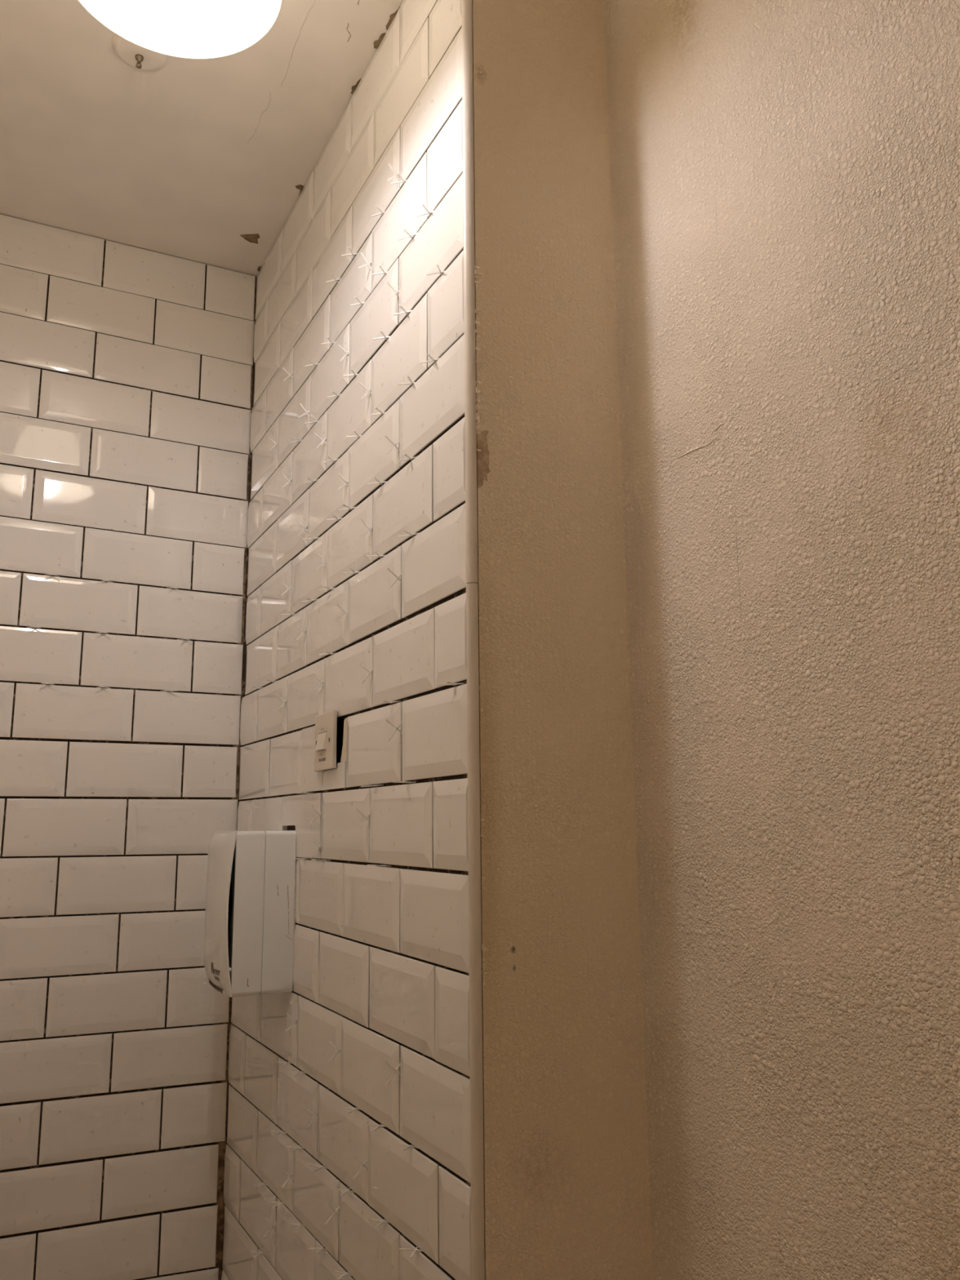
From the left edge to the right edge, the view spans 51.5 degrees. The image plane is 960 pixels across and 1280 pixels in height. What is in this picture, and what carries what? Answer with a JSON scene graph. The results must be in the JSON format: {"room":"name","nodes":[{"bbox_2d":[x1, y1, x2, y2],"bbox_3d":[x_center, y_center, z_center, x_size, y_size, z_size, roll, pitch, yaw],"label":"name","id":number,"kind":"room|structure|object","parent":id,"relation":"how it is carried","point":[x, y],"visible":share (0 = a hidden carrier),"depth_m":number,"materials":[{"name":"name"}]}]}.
{"room":"public restroom","nodes":[
{"label":"public restroom","id":0,"kind":"room"},
{"bbox_2d":[0,213,257,1279],"bbox_3d":[-0.877,0.388,1.746,0.896,2.450,0.063,5,-12,-27],"label":"wall","id":1,"kind":"structure","parent":0,"point":[127,372],"depth_m":1.85,"materials":[{"name":"tile"}]},
{"bbox_2d":[26,625,44,628],"bbox_3d":[-0.813,-0.024,1.820,0.027,0.003,0.027,7,-13,-34],"label":"spacer","id":2,"kind":"object","parent":1,"relation":"attached to","point":[37,627],"visible":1,"depth_m":1.82,"materials":[{"name":"white plastic"}]},
{"bbox_2d":[0,0,403,277],"bbox_3d":[-0.192,-1.037,0.982,1.210,0.051,2.510,5,-12,-27],"label":"ceiling","id":3,"kind":"structure","parent":0,"point":[206,162],"depth_m":1.69,"materials":[{"name":"paint"}]},
{"bbox_2d":[111,33,168,71],"bbox_3d":[-0.520,-0.893,1.523,0.082,0.026,0.082,5,-12,-27],"label":"ceiling plate","id":4,"kind":"object","parent":3,"relation":"attached to","point":[136,56],"visible":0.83,"depth_m":1.53,"materials":[{"name":"metal"}]},
{"bbox_2d":[78,0,281,58],"bbox_3d":[-0.350,-0.855,1.144,0.246,0.245,0.246,5,-12,-27],"label":"ceiling lamp","id":5,"kind":"object","parent":3,"relation":"hanging from","point":[184,28],"visible":1,"depth_m":1.23,"materials":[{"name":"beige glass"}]},
{"bbox_2d":[221,0,471,1279],"bbox_3d":[-0.225,0.338,1.521,0.073,2.450,1.068,5,-12,-27],"label":"wall","id":6,"kind":"structure","parent":0,"point":[380,957],"depth_m":1.36,"materials":[{"name":"tile"}]},
{"bbox_2d":[204,830,296,997],"bbox_3d":[-0.384,0.436,1.615,0.115,0.246,0.195,5,-12,-27],"label":"dispenser","id":7,"kind":"object","parent":6,"relation":"attached to","point":[250,912],"visible":1,"depth_m":1.54,"materials":[{"name":"plastic"}]},
{"bbox_2d":[249,1250,262,1257],"bbox_3d":[-0.349,0.974,1.580,0.027,0.002,0.027,4,-12,-25],"label":"spacer","id":8,"kind":"object","parent":6,"relation":"attached to","point":[260,1252],"visible":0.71,"depth_m":1.58,"materials":[{"name":"white plastic"}]},
{"bbox_2d":[252,1182,266,1189],"bbox_3d":[-0.350,0.873,1.595,0.027,0.003,0.027,4,-12,-22],"label":"spacer","id":9,"kind":"object","parent":6,"relation":"attached to","point":[262,1184],"visible":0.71,"depth_m":1.59,"materials":[{"name":"white plastic"}]},
{"bbox_2d":[262,1218,275,1238],"bbox_3d":[-0.318,0.902,1.526,0.031,0.031,0.002,6,-12,-30],"label":"spacer","id":10,"kind":"object","parent":6,"relation":"attached to","point":[274,1225],"visible":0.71,"depth_m":1.52,"materials":[{"name":"white plastic"}]},
{"bbox_2d":[270,1200,284,1208],"bbox_3d":[-0.303,0.854,1.509,0.027,0.003,0.027,3,-11,-18],"label":"spacer","id":11,"kind":"object","parent":6,"relation":"attached to","point":[277,1202],"visible":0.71,"depth_m":1.51,"materials":[{"name":"white plastic"}]},
{"bbox_2d":[270,1129,286,1135],"bbox_3d":[-0.306,0.756,1.528,0.027,0.003,0.027,5,-12,-26],"label":"spacer","id":12,"kind":"object","parent":6,"relation":"attached to","point":[282,1131],"visible":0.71,"depth_m":1.53,"materials":[{"name":"white plastic"}]},
{"bbox_2d":[276,694,286,710],"bbox_3d":[-0.332,0.106,1.694,0.029,0.029,0.002,5,-12,-28],"label":"spacer","id":13,"kind":"object","parent":6,"relation":"attached to","point":[280,697],"visible":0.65,"depth_m":1.69,"materials":[{"name":"white plastic"}]},
{"bbox_2d":[280,581,291,595],"bbox_3d":[-0.332,-0.088,1.723,0.027,0.027,0.002,4,-12,-23],"label":"spacer","id":14,"kind":"object","parent":6,"relation":"attached to","point":[288,588],"visible":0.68,"depth_m":1.72,"materials":[{"name":"white plastic"}]},
{"bbox_2d":[281,473,292,488],"bbox_3d":[-0.340,-0.282,1.771,0.029,0.029,0.002,6,-12,-29],"label":"spacer","id":15,"kind":"object","parent":6,"relation":"attached to","point":[282,473],"visible":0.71,"depth_m":1.77,"materials":[{"name":"white plastic"}]},
{"bbox_2d":[281,1168,293,1187],"bbox_3d":[-0.280,0.794,1.473,0.027,0.027,0.002,3,-11,-24],"label":"spacer","id":16,"kind":"object","parent":6,"relation":"attached to","point":[287,1173],"visible":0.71,"depth_m":1.47,"materials":[{"name":"white plastic"}]},
{"bbox_2d":[282,367,293,381],"bbox_3d":[-0.348,-0.484,1.819,0.029,0.029,0.002,6,-13,-31],"label":"spacer","id":17,"kind":"object","parent":6,"relation":"attached to","point":[282,367],"visible":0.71,"depth_m":1.82,"materials":[{"name":"white plastic"}]},
{"bbox_2d":[284,1013,297,1032],"bbox_3d":[-0.281,0.580,1.509,0.029,0.029,0.002,6,-12,-30],"label":"spacer","id":18,"kind":"object","parent":6,"relation":"attached to","point":[291,1018],"visible":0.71,"depth_m":1.51,"materials":[{"name":"white plastic"}]},
{"bbox_2d":[285,1145,303,1152],"bbox_3d":[-0.265,0.739,1.449,0.027,0.002,0.027,5,-12,-29],"label":"spacer","id":19,"kind":"object","parent":6,"relation":"attached to","point":[299,1146],"visible":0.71,"depth_m":1.45,"materials":[{"name":"white plastic"}]},
{"bbox_2d":[289,1222,305,1231],"bbox_3d":[-0.255,0.834,1.417,0.027,0.002,0.027,3,-11,-23],"label":"spacer","id":20,"kind":"object","parent":6,"relation":"attached to","point":[292,1224],"visible":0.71,"depth_m":1.42,"materials":[{"name":"white plastic"}]},
{"bbox_2d":[288,1071,306,1075],"bbox_3d":[-0.265,0.638,1.468,0.027,0.002,0.027,3,-11,-23],"label":"spacer","id":21,"kind":"object","parent":6,"relation":"attached to","point":[301,1072],"visible":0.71,"depth_m":1.47,"materials":[{"name":"white plastic"}]},
{"bbox_2d":[294,624,306,640],"bbox_3d":[-0.288,-0.013,1.622,0.030,0.030,0.002,5,-12,-28],"label":"spacer","id":22,"kind":"object","parent":6,"relation":"attached to","point":[296,625],"visible":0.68,"depth_m":1.62,"materials":[{"name":"white plastic"}]},
{"bbox_2d":[295,520,308,536],"bbox_3d":[-0.293,-0.186,1.660,0.030,0.030,0.002,5,-12,-26],"label":"spacer","id":23,"kind":"object","parent":6,"relation":"attached to","point":[304,528],"visible":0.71,"depth_m":1.66,"materials":[{"name":"white plastic"}]},
{"bbox_2d":[297,403,309,417],"bbox_3d":[-0.297,-0.389,1.704,0.030,0.030,0.002,4,-12,-24],"label":"spacer","id":24,"kind":"object","parent":6,"relation":"attached to","point":[307,412],"visible":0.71,"depth_m":1.70,"materials":[{"name":"white plastic"}]},
{"bbox_2d":[302,534,319,540],"bbox_3d":[-0.270,-0.165,1.612,0.027,0.002,0.027,5,-12,-28],"label":"spacer","id":25,"kind":"object","parent":6,"relation":"attached to","point":[311,537],"visible":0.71,"depth_m":1.61,"materials":[{"name":"white plastic"}]},
{"bbox_2d":[303,477,318,483],"bbox_3d":[-0.275,-0.263,1.641,0.027,0.004,0.027,4,-12,-22],"label":"spacer","id":26,"kind":"object","parent":6,"relation":"attached to","point":[312,480],"visible":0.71,"depth_m":1.64,"materials":[{"name":"white plastic"}]},
{"bbox_2d":[304,359,318,366],"bbox_3d":[-0.280,-0.467,1.685,0.027,0.002,0.027,5,-12,-24],"label":"spacer","id":27,"kind":"object","parent":6,"relation":"attached to","point":[313,364],"visible":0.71,"depth_m":1.69,"materials":[{"name":"white plastic"}]},
{"bbox_2d":[305,1107,318,1128],"bbox_3d":[-0.230,0.667,1.395,0.031,0.031,0.002,5,-12,-27],"label":"spacer","id":28,"kind":"object","parent":6,"relation":"attached to","point":[311,1112],"visible":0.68,"depth_m":1.39,"materials":[{"name":"white plastic"}]},
{"bbox_2d":[311,839,321,857],"bbox_3d":[-0.237,0.307,1.472,0.028,0.028,0.002,5,-12,-29],"label":"spacer","id":29,"kind":"object","parent":6,"relation":"attached to","point":[320,846],"visible":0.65,"depth_m":1.47,"materials":[{"name":"white plastic"}]},
{"bbox_2d":[311,804,322,823],"bbox_3d":[-0.239,0.260,1.481,0.028,0.028,0.002,6,-13,-30],"label":"spacer","id":30,"kind":"object","parent":6,"relation":"attached to","point":[314,808],"visible":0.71,"depth_m":1.48,"materials":[{"name":"white plastic"}]},
{"bbox_2d":[308,1245,327,1255],"bbox_3d":[-0.212,0.816,1.332,0.027,0.002,0.027,6,-12,-33],"label":"spacer","id":31,"kind":"object","parent":6,"relation":"attached to","point":[322,1246],"visible":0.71,"depth_m":1.33,"materials":[{"name":"white plastic"}]},
{"bbox_2d":[309,1164,327,1172],"bbox_3d":[-0.216,0.721,1.359,0.027,0.002,0.027,4,-12,-22],"label":"spacer","id":32,"kind":"object","parent":6,"relation":"attached to","point":[323,1166],"visible":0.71,"depth_m":1.36,"materials":[{"name":"white plastic"}]},
{"bbox_2d":[314,674,324,692],"bbox_3d":[-0.240,0.067,1.519,0.028,0.028,0.002,5,-12,-28],"label":"spacer","id":33,"kind":"object","parent":6,"relation":"attached to","point":[317,677],"visible":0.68,"depth_m":1.52,"materials":[{"name":"white plastic"}]},
{"bbox_2d":[314,432,326,448],"bbox_3d":[-0.253,-0.321,1.603,0.030,0.030,0.002,4,-12,-23],"label":"spacer","id":34,"kind":"object","parent":6,"relation":"attached to","point":[315,433],"visible":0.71,"depth_m":1.60,"materials":[{"name":"white plastic"}]},
{"bbox_2d":[315,553,327,569],"bbox_3d":[-0.242,-0.120,1.554,0.030,0.030,0.002,5,-12,-27],"label":"spacer","id":35,"kind":"object","parent":6,"relation":"attached to","point":[323,561],"visible":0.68,"depth_m":1.55,"materials":[{"name":"white plastic"}]},
{"bbox_2d":[314,710,337,771],"bbox_3d":[-0.231,0.150,1.472,0.012,0.084,0.085,5,-12,-27],"label":"wall switch","id":36,"kind":"object","parent":6,"relation":"attached to","point":[326,724],"visible":1,"depth_m":1.46,"materials":[{"name":"beige plastic"}]},
{"bbox_2d":[319,585,335,590],"bbox_3d":[-0.230,-0.078,1.520,0.027,0.002,0.027,4,-12,-24],"label":"spacer","id":37,"kind":"object","parent":6,"relation":"attached to","point":[327,588],"visible":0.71,"depth_m":1.52,"materials":[{"name":"white plastic"}]},
{"bbox_2d":[323,456,338,462],"bbox_3d":[-0.229,-0.280,1.552,0.027,0.002,0.027,3,-11,-21],"label":"spacer","id":38,"kind":"object","parent":6,"relation":"attached to","point":[332,460],"visible":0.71,"depth_m":1.55,"materials":[{"name":"white plastic"}]},
{"bbox_2d":[324,1202,339,1225],"bbox_3d":[-0.188,0.745,1.295,0.029,0.029,0.002,6,-12,-30],"label":"spacer","id":39,"kind":"object","parent":6,"relation":"attached to","point":[327,1203],"visible":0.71,"depth_m":1.29,"materials":[{"name":"white plastic"}]},
{"bbox_2d":[325,273,340,283],"bbox_3d":[-0.234,-0.584,1.614,0.027,0.002,0.027,4,-12,-25],"label":"spacer","id":40,"kind":"object","parent":6,"relation":"attached to","point":[331,275],"visible":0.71,"depth_m":1.61,"materials":[{"name":"white plastic"}]},
{"bbox_2d":[325,515,342,520],"bbox_3d":[-0.217,-0.184,1.513,0.027,0.002,0.027,5,-12,-31],"label":"spacer","id":41,"kind":"object","parent":6,"relation":"attached to","point":[334,516],"visible":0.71,"depth_m":1.51,"materials":[{"name":"white plastic"}]},
{"bbox_2d":[327,390,341,398],"bbox_3d":[-0.224,-0.385,1.564,0.027,0.002,0.027,3,-11,-24],"label":"spacer","id":42,"kind":"object","parent":6,"relation":"attached to","point":[335,393],"visible":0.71,"depth_m":1.56,"materials":[{"name":"white plastic"}]},
{"bbox_2d":[328,1040,341,1062],"bbox_3d":[-0.190,0.552,1.335,0.027,0.027,0.002,6,-13,-26],"label":"spacer","id":43,"kind":"object","parent":6,"relation":"attached to","point":[331,1043],"visible":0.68,"depth_m":1.33,"materials":[{"name":"white plastic"}]},
{"bbox_2d":[337,604,347,622],"bbox_3d":[-0.195,-0.038,1.447,0.027,0.027,0.002,6,-13,-30],"label":"spacer","id":44,"kind":"object","parent":6,"relation":"attached to","point":[339,605],"visible":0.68,"depth_m":1.44,"materials":[{"name":"white plastic"}]},
{"bbox_2d":[333,1270,351,1279],"bbox_3d":[-0.168,0.798,1.253,0.027,0.002,0.027,4,-12,-20],"label":"spacer","id":45,"kind":"object","parent":6,"relation":"attached to","point":[335,1271],"visible":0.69,"depth_m":1.25,"materials":[{"name":"white plastic"}]},
{"bbox_2d":[337,472,348,490],"bbox_3d":[-0.200,-0.235,1.491,0.028,0.028,0.002,5,-12,-29],"label":"spacer","id":46,"kind":"object","parent":6,"relation":"attached to","point":[340,475],"visible":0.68,"depth_m":1.49,"materials":[{"name":"white plastic"}]},
{"bbox_2d":[337,344,349,361],"bbox_3d":[-0.205,-0.443,1.536,0.031,0.031,0.002,4,-12,-22],"label":"spacer","id":47,"kind":"object","parent":6,"relation":"attached to","point":[340,346],"visible":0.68,"depth_m":1.53,"materials":[{"name":"white plastic"}]},
{"bbox_2d":[333,1187,355,1195],"bbox_3d":[-0.169,0.701,1.266,0.027,0.003,0.027,5,-12,-29],"label":"spacer","id":48,"kind":"object","parent":6,"relation":"attached to","point":[349,1188],"visible":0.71,"depth_m":1.26,"materials":[{"name":"white plastic"}]},
{"bbox_2d":[338,504,356,511],"bbox_3d":[-0.191,-0.194,1.464,0.027,0.002,0.027,3,-11,-20],"label":"spacer","id":49,"kind":"object","parent":6,"relation":"attached to","point":[348,507],"visible":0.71,"depth_m":1.46,"materials":[{"name":"white plastic"}]},
{"bbox_2d":[341,246,357,257],"bbox_3d":[-0.197,-0.598,1.543,0.027,0.002,0.027,7,-13,-32],"label":"spacer","id":50,"kind":"object","parent":6,"relation":"attached to","point":[352,254],"visible":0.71,"depth_m":1.54,"materials":[{"name":"white plastic"}]},
{"bbox_2d":[342,568,359,574],"bbox_3d":[-0.180,-0.097,1.424,0.027,0.003,0.027,6,-12,-30],"label":"spacer","id":51,"kind":"object","parent":6,"relation":"attached to","point":[350,569],"visible":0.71,"depth_m":1.42,"materials":[{"name":"white plastic"}]},
{"bbox_2d":[343,368,358,376],"bbox_3d":[-0.188,-0.399,1.496,0.027,0.002,0.027,6,-13,-34],"label":"spacer","id":52,"kind":"object","parent":6,"relation":"attached to","point":[353,371],"visible":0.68,"depth_m":1.50,"materials":[{"name":"white plastic"}]},
{"bbox_2d":[342,1106,360,1113],"bbox_3d":[-0.159,0.599,1.271,0.027,0.002,0.027,4,-12,-25],"label":"spacer","id":53,"kind":"object","parent":6,"relation":"attached to","point":[356,1108],"visible":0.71,"depth_m":1.27,"materials":[{"name":"white plastic"}]},
{"bbox_2d":[346,430,361,438],"bbox_3d":[-0.178,-0.299,1.458,0.027,0.004,0.027,6,-13,-32],"label":"spacer","id":54,"kind":"object","parent":6,"relation":"attached to","point":[354,431],"visible":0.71,"depth_m":1.46,"materials":[{"name":"white plastic"}]},
{"bbox_2d":[350,296,364,306],"bbox_3d":[-0.178,-0.505,1.493,0.027,0.004,0.027,4,-12,-22],"label":"spacer","id":55,"kind":"object","parent":6,"relation":"attached to","point":[357,299],"visible":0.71,"depth_m":1.49,"materials":[{"name":"white plastic"}]},
{"bbox_2d":[352,1155,368,1179],"bbox_3d":[-0.143,0.645,1.221,0.027,0.027,0.002,5,-12,-26],"label":"spacer","id":56,"kind":"object","parent":6,"relation":"attached to","point":[360,1162],"visible":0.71,"depth_m":1.22,"materials":[{"name":"white plastic"}]},
{"bbox_2d":[355,808,369,829],"bbox_3d":[-0.149,0.234,1.306,0.030,0.030,0.002,5,-12,-27],"label":"spacer","id":57,"kind":"object","parent":6,"relation":"attached to","point":[358,811],"visible":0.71,"depth_m":1.30,"materials":[{"name":"white plastic"}]},
{"bbox_2d":[358,252,371,271],"bbox_3d":[-0.166,-0.556,1.470,0.030,0.030,0.002,6,-12,-30],"label":"spacer","id":58,"kind":"object","parent":6,"relation":"attached to","point":[362,254],"visible":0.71,"depth_m":1.47,"materials":[{"name":"white plastic"}]},
{"bbox_2d":[358,382,371,399],"bbox_3d":[-0.160,-0.358,1.431,0.030,0.030,0.002,4,-12,-23],"label":"spacer","id":59,"kind":"object","parent":6,"relation":"attached to","point":[362,385],"visible":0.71,"depth_m":1.43,"materials":[{"name":"white plastic"}]},
{"bbox_2d":[359,663,373,684],"bbox_3d":[-0.148,0.044,1.338,0.031,0.031,0.002,5,-12,-26],"label":"spacer","id":60,"kind":"object","parent":6,"relation":"attached to","point":[360,664],"visible":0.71,"depth_m":1.33,"materials":[{"name":"white plastic"}]},
{"bbox_2d":[359,518,373,537],"bbox_3d":[-0.154,-0.154,1.382,0.029,0.029,0.002,4,-12,-24],"label":"spacer","id":61,"kind":"object","parent":6,"relation":"attached to","point":[362,521],"visible":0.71,"depth_m":1.38,"materials":[{"name":"white plastic"}]},
{"bbox_2d":[365,551,385,558],"bbox_3d":[-0.136,-0.114,1.339,0.027,0.003,0.027,6,-13,-32],"label":"spacer","id":62,"kind":"object","parent":6,"relation":"attached to","point":[375,552],"visible":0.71,"depth_m":1.34,"materials":[{"name":"white plastic"}]},
{"bbox_2d":[366,1124,386,1131],"bbox_3d":[-0.119,0.583,1.195,0.027,0.002,0.027,3,-11,-25],"label":"spacer","id":63,"kind":"object","parent":6,"relation":"attached to","point":[373,1125],"visible":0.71,"depth_m":1.19,"materials":[{"name":"white plastic"}]},
{"bbox_2d":[367,477,387,485],"bbox_3d":[-0.137,-0.215,1.358,0.027,0.002,0.027,6,-13,-27],"label":"spacer","id":64,"kind":"object","parent":6,"relation":"attached to","point":[376,479],"visible":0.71,"depth_m":1.36,"materials":[{"name":"white plastic"}]},
{"bbox_2d":[370,406,385,415],"bbox_3d":[-0.135,-0.314,1.378,0.027,0.004,0.027,3,-11,-20],"label":"spacer","id":65,"kind":"object","parent":6,"relation":"attached to","point":[375,407],"visible":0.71,"depth_m":1.38,"materials":[{"name":"white plastic"}]},
{"bbox_2d":[371,204,385,217],"bbox_3d":[-0.141,-0.619,1.441,0.027,0.002,0.027,3,-11,-19],"label":"spacer","id":66,"kind":"object","parent":6,"relation":"attached to","point":[376,206],"visible":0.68,"depth_m":1.44,"materials":[{"name":"white plastic"}]},
{"bbox_2d":[367,864,391,866],"bbox_3d":[-0.124,0.284,1.250,0.027,0.003,0.027,5,-12,-27],"label":"spacer","id":67,"kind":"object","parent":6,"relation":"attached to","point":[367,864],"visible":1,"depth_m":1.25,"materials":[{"name":"white plastic"}]},
{"bbox_2d":[372,264,386,275],"bbox_3d":[-0.135,-0.521,1.412,0.027,0.003,0.027,5,-12,-27],"label":"spacer","id":68,"kind":"object","parent":6,"relation":"attached to","point":[380,267],"visible":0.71,"depth_m":1.41,"materials":[{"name":"white plastic"}]},
{"bbox_2d":[369,1218,390,1228],"bbox_3d":[-0.113,0.679,1.162,0.027,0.002,0.027,2,-11,-21],"label":"spacer","id":69,"kind":"object","parent":6,"relation":"attached to","point":[384,1220],"visible":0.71,"depth_m":1.16,"materials":[{"name":"white plastic"}]},
{"bbox_2d":[373,330,390,339],"bbox_3d":[-0.131,-0.422,1.386,0.027,0.003,0.027,5,-12,-28],"label":"spacer","id":70,"kind":"object","parent":6,"relation":"attached to","point":[381,331],"visible":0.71,"depth_m":1.39,"materials":[{"name":"white plastic"}]},
{"bbox_2d":[375,700,400,704],"bbox_3d":[-0.115,0.079,1.263,0.027,0.004,0.027,5,-12,-27],"label":"spacer","id":71,"kind":"object","parent":6,"relation":"attached to","point":[384,702],"visible":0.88,"depth_m":1.26,"materials":[{"name":"white plastic"}]},
{"bbox_2d":[384,1061,399,1085],"bbox_3d":[-0.098,0.502,1.160,0.029,0.029,0.002,5,-12,-27],"label":"spacer","id":72,"kind":"object","parent":6,"relation":"attached to","point":[388,1064],"visible":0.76,"depth_m":1.16,"materials":[{"name":"white plastic"}]},
{"bbox_2d":[385,435,399,455],"bbox_3d":[-0.112,-0.256,1.313,0.030,0.030,0.002,6,-12,-30],"label":"spacer","id":73,"kind":"object","parent":6,"relation":"attached to","point":[386,436],"visible":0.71,"depth_m":1.31,"materials":[{"name":"white plastic"}]},
{"bbox_2d":[386,281,399,300],"bbox_3d":[-0.114,-0.475,1.361,0.028,0.028,0.002,6,-12,-30],"label":"spacer","id":74,"kind":"object","parent":6,"relation":"attached to","point":[388,282],"visible":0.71,"depth_m":1.36,"materials":[{"name":"white plastic"}]},
{"bbox_2d":[385,719,401,741],"bbox_3d":[-0.103,0.110,1.232,0.031,0.031,0.002,5,-12,-25],"label":"spacer","id":75,"kind":"object","parent":6,"relation":"attached to","point":[386,720],"visible":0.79,"depth_m":1.23,"materials":[{"name":"white plastic"}]},
{"bbox_2d":[386,163,399,180],"bbox_3d":[-0.117,-0.650,1.391,0.028,0.028,0.002,5,-12,-28],"label":"spacer","id":76,"kind":"object","parent":6,"relation":"attached to","point":[388,164],"visible":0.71,"depth_m":1.39,"materials":[{"name":"white plastic"}]},
{"bbox_2d":[387,568,401,588],"bbox_3d":[-0.104,-0.079,1.272,0.030,0.030,0.002,5,-12,-27],"label":"spacer","id":77,"kind":"object","parent":6,"relation":"attached to","point":[388,569],"visible":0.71,"depth_m":1.27,"materials":[{"name":"white plastic"}]},
{"bbox_2d":[391,172,406,184],"bbox_3d":[-0.105,-0.633,1.372,0.027,0.002,0.027,6,-13,-26],"label":"spacer","id":78,"kind":"object","parent":6,"relation":"attached to","point":[398,173],"visible":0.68,"depth_m":1.37,"materials":[{"name":"white plastic"}]},
{"bbox_2d":[393,304,412,315],"bbox_3d":[-0.098,-0.435,1.320,0.027,0.003,0.027,4,-12,-21],"label":"spacer","id":79,"kind":"object","parent":6,"relation":"attached to","point":[400,305],"visible":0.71,"depth_m":1.32,"materials":[{"name":"white plastic"}]},
{"bbox_2d":[392,780,415,783],"bbox_3d":[-0.087,0.172,1.201,0.027,0.003,0.027,7,-13,-34],"label":"spacer","id":80,"kind":"object","parent":6,"relation":"attached to","point":[403,781],"visible":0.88,"depth_m":1.20,"materials":[{"name":"white plastic"}]},
{"bbox_2d":[395,1142,417,1151],"bbox_3d":[-0.078,0.567,1.115,0.027,0.004,0.027,4,-12,-24],"label":"spacer","id":81,"kind":"object","parent":6,"relation":"attached to","point":[408,1146],"visible":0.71,"depth_m":1.11,"materials":[{"name":"white plastic"}]},
{"bbox_2d":[396,453,417,462],"bbox_3d":[-0.089,-0.232,1.271,0.027,0.004,0.027,4,-12,-25],"label":"spacer","id":82,"kind":"object","parent":6,"relation":"attached to","point":[405,455],"visible":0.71,"depth_m":1.27,"materials":[{"name":"white plastic"}]},
{"bbox_2d":[398,375,415,385],"bbox_3d":[-0.088,-0.332,1.286,0.027,0.004,0.027,6,-13,-31],"label":"spacer","id":83,"kind":"object","parent":6,"relation":"attached to","point":[408,377],"visible":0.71,"depth_m":1.29,"materials":[{"name":"white plastic"}]},
{"bbox_2d":[397,228,417,239],"bbox_3d":[-0.093,-0.539,1.326,0.027,0.004,0.027,4,-12,-22],"label":"spacer","id":84,"kind":"object","parent":6,"relation":"attached to","point":[404,229],"visible":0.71,"depth_m":1.32,"materials":[{"name":"white plastic"}]},
{"bbox_2d":[397,529,419,537],"bbox_3d":[-0.086,-0.132,1.244,0.027,0.002,0.027,4,-12,-22],"label":"spacer","id":85,"kind":"object","parent":6,"relation":"attached to","point":[405,531],"visible":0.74,"depth_m":1.24,"materials":[{"name":"white plastic"}]},
{"bbox_2d":[399,1246,422,1258],"bbox_3d":[-0.070,0.662,1.079,0.027,0.002,0.027,5,-12,-32],"label":"spacer","id":86,"kind":"object","parent":6,"relation":"attached to","point":[416,1249],"visible":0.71,"depth_m":1.08,"materials":[{"name":"white plastic"}]},
{"bbox_2d":[416,203,434,217],"bbox_3d":[-0.065,-0.548,1.277,0.027,0.004,0.027,3,-11,-19],"label":"spacer","id":87,"kind":"object","parent":6,"relation":"attached to","point":[423,205],"visible":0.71,"depth_m":1.28,"materials":[{"name":"white plastic"}]},
{"bbox_2d":[419,353,439,364],"bbox_3d":[-0.057,-0.344,1.224,0.027,0.003,0.027,4,-12,-24],"label":"spacer","id":88,"kind":"object","parent":6,"relation":"attached to","point":[428,354],"visible":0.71,"depth_m":1.22,"materials":[{"name":"white plastic"}]},
{"bbox_2d":[426,264,444,275],"bbox_3d":[-0.048,-0.454,1.228,0.027,0.003,0.027,6,-13,-33],"label":"spacer","id":89,"kind":"object","parent":6,"relation":"attached to","point":[437,266],"visible":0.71,"depth_m":1.23,"materials":[{"name":"white plastic"}]},
{"bbox_2d":[436,681,463,686],"bbox_3d":[-0.030,0.049,1.103,0.027,0.002,0.027,4,-12,-27],"label":"spacer","id":90,"kind":"object","parent":6,"relation":"attached to","point":[448,682],"visible":0.76,"depth_m":1.10,"materials":[{"name":"white plastic"}]},
{"bbox_2d":[461,0,653,1279],"bbox_3d":[0.095,0.256,1.109,0.244,2.450,0.054,5,-12,-27],"label":"wall","id":91,"kind":"structure","parent":0,"point":[566,1158],"depth_m":1.12,"materials":[{"name":"paint"}]},
{"bbox_2d":[461,0,477,583],"bbox_3d":[-0.014,-0.511,1.181,0.011,0.913,0.008,5,-12,-27],"label":"trim","id":92,"kind":"structure","parent":91,"relation":"attached to","point":[470,436],"depth_m":1.16,"materials":[{"name":"white plastic"}]},
{"bbox_2d":[466,582,484,1279],"bbox_3d":[-0.001,0.692,0.952,0.011,1.536,0.008,5,-12,-27],"label":"trim","id":93,"kind":"structure","parent":91,"relation":"attached to","point":[477,1172],"depth_m":1.02,"materials":[{"name":"white plastic"}]},
{"bbox_2d":[604,0,959,1279],"bbox_3d":[0.550,0.142,0.534,0.112,2.450,1.454,5,-12,-27],"label":"wall","id":94,"kind":"structure","parent":0,"point":[785,174],"depth_m":0.96,"materials":[{"name":"paint"}]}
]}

